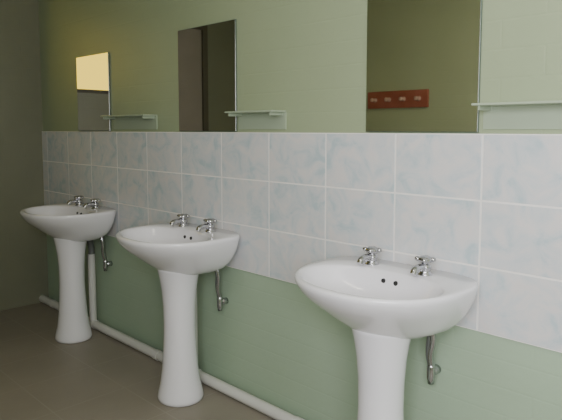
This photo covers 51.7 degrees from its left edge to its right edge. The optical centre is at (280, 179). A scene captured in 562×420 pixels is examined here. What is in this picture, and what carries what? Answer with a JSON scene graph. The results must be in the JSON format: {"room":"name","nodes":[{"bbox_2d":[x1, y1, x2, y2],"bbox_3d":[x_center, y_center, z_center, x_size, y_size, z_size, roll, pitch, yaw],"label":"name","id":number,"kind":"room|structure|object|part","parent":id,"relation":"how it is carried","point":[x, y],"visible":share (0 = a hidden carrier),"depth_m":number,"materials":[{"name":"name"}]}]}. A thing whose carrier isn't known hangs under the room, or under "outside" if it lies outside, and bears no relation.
{"room":"public restroom","nodes":[
{"label":"public restroom","id":0,"kind":"room"},
{"bbox_2d":[0,0,48,310],"bbox_3d":[-2.835,-0.294,3.922,0.150,2.750,2.400,5,7,45],"label":"wall","id":1,"kind":"structure","parent":0,"point":[23,247],"depth_m":4.60,"materials":[{"name":"green paint"}]},
{"bbox_2d":[76,52,110,130],"bbox_3d":[-1.314,-0.607,4.053,0.440,0.527,0.009,5,7,43],"label":"mirror","id":2,"kind":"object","parent":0,"point":[93,72],"depth_m":4.04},
{"bbox_3d":[-1.316,-0.607,4.051,0.434,0.521,0.003,5,7,43],"label":"glass","id":3,"kind":"part","parent":2,"relation":"part of","materials":[{"name":"white mirror"}]},
{"bbox_2d":[0,302,274,419],"bbox_3d":[-0.337,1.343,1.562,7.210,0.100,2.700,5,7,45],"label":"floor","id":4,"kind":"structure","parent":0,"point":[100,377],"depth_m":3.26,"materials":[{"name":"tile"}]},
{"bbox_2d":[20,196,115,343],"bbox_3d":[-1.447,0.606,3.926,0.640,0.957,0.540,5,7,45],"label":"washbasin","id":5,"kind":"object","parent":4,"relation":"on","point":[73,223],"visible":1,"depth_m":3.86,"materials":[{"name":"white ceramic"}]},
{"bbox_3d":[-1.451,0.302,3.896,0.640,0.210,0.530,5,7,45],"label":"bowl","id":6,"kind":"part","parent":5,"relation":"part of","materials":[{"name":"white ceramic"}]},
{"bbox_3d":[-1.459,0.157,4.067,0.027,0.042,0.089,5,7,45],"label":"tap spout","id":7,"kind":"part","parent":5,"relation":"part of","materials":[{"name":"silver metal"}]},
{"bbox_3d":[-1.289,0.172,3.898,0.027,0.042,0.089,5,7,45],"label":"tap spout","id":8,"kind":"part","parent":5,"relation":"part of","materials":[{"name":"silver metal"}]},
{"bbox_2d":[39,240,304,419],"bbox_3d":[0.448,0.862,2.309,6.910,0.727,0.132,5,7,45],"label":"pipe","id":9,"kind":"object","parent":4,"relation":"on","point":[258,404],"visible":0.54,"depth_m":3.58,"materials":[{"name":"white plastic"}]},
{"bbox_2d":[116,214,239,406],"bbox_3d":[-0.563,0.683,3.046,0.640,0.957,0.540,5,7,45],"label":"washbasin","id":10,"kind":"object","parent":4,"relation":"on","point":[180,251],"visible":1,"depth_m":2.98,"materials":[{"name":"white ceramic"}]},
{"bbox_3d":[-0.566,0.379,3.016,0.640,0.210,0.530,5,7,45],"label":"bowl","id":11,"kind":"part","parent":10,"relation":"part of","materials":[{"name":"white ceramic"}]},
{"bbox_2d":[169,214,189,226],"bbox_3d":[-0.561,0.225,3.200,0.074,0.071,0.128,5,7,45],"label":"tap","id":12,"kind":"object","parent":10,"relation":"on","point":[183,221],"depth_m":3.20,"materials":[{"name":"silver metal"}]},
{"bbox_2d":[196,218,216,232],"bbox_3d":[-0.391,0.239,3.031,0.074,0.071,0.128,5,7,45],"label":"tap","id":13,"kind":"object","parent":10,"relation":"on","point":[209,227],"depth_m":3.03,"materials":[{"name":"silver metal"}]},
{"bbox_2d":[295,246,477,419],"bbox_3d":[0.343,0.761,2.145,0.640,0.957,0.540,5,7,45],"label":"washbasin","id":14,"kind":"object","parent":4,"relation":"on","point":[386,304],"visible":1,"depth_m":2.07,"materials":[{"name":"white ceramic"}]},
{"bbox_2d":[357,246,381,265],"bbox_3d":[0.345,0.303,2.299,0.074,0.071,0.128,5,7,45],"label":"tap","id":15,"kind":"object","parent":14,"relation":"on","point":[370,259],"depth_m":2.30,"materials":[{"name":"silver metal"}]},
{"bbox_3d":[0.340,0.457,2.115,0.640,0.210,0.530,5,7,45],"label":"bowl","id":16,"kind":"part","parent":14,"relation":"part of","materials":[{"name":"white ceramic"}]},
{"bbox_2d":[410,255,435,276],"bbox_3d":[0.515,0.318,2.130,0.074,0.071,0.128,5,7,45],"label":"tap","id":17,"kind":"object","parent":14,"relation":"on","point":[423,269],"depth_m":2.13,"materials":[{"name":"silver metal"}]},
{"bbox_2d":[38,0,561,419],"bbox_3d":[0.559,-0.155,2.332,7.210,2.750,0.162,5,7,45],"label":"wall","id":18,"kind":"structure","parent":0,"point":[306,59],"depth_m":2.70,"materials":[{"name":"green paint"}]},
{"bbox_2d":[100,114,157,128],"bbox_3d":[-0.972,-0.367,3.679,0.520,0.089,0.100,5,7,45],"label":"wall shelf","id":19,"kind":"object","parent":18,"relation":"attached to","point":[138,121],"depth_m":3.69,"materials":[{"name":"white plastic"}]},
{"bbox_3d":[-0.411,-0.551,3.158,0.499,0.566,0.003,5,7,45],"label":"glass","id":20,"kind":"part","parent":18,"relation":"part of","materials":[{"name":"white mirror"}]},
{"bbox_2d":[225,110,285,128],"bbox_3d":[-0.130,-0.293,2.842,0.340,0.089,0.100,5,7,45],"label":"wall shelf","id":21,"kind":"object","parent":18,"relation":"attached to","point":[257,119],"depth_m":2.85,"materials":[{"name":"white plastic"}]},
{"bbox_2d":[42,131,561,352],"bbox_3d":[0.507,0.175,2.309,6.910,0.720,0.009,5,7,45],"label":"grout","id":22,"kind":"structure","parent":18,"relation":"attached to","point":[68,163],"depth_m":2.49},
{"bbox_3d":[0.528,-0.469,2.223,0.489,0.566,0.003,5,7,45],"label":"glass","id":23,"kind":"part","parent":18,"relation":"part of","materials":[{"name":"white mirror"}]},
{"bbox_2d":[471,100,561,128],"bbox_3d":[0.831,-0.210,1.886,0.405,0.089,0.100,5,7,45],"label":"wall shelf","id":24,"kind":"object","parent":18,"relation":"attached to","point":[525,114],"depth_m":1.95,"materials":[{"name":"white plastic"}]},
{"bbox_2d":[42,132,561,351],"bbox_3d":[0.507,0.176,2.308,6.903,0.713,0.009,5,7,45],"label":"tiles","id":25,"kind":"structure","parent":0,"point":[524,169],"depth_m":2.46,"materials":[{"name":"white tile"}]}
]}

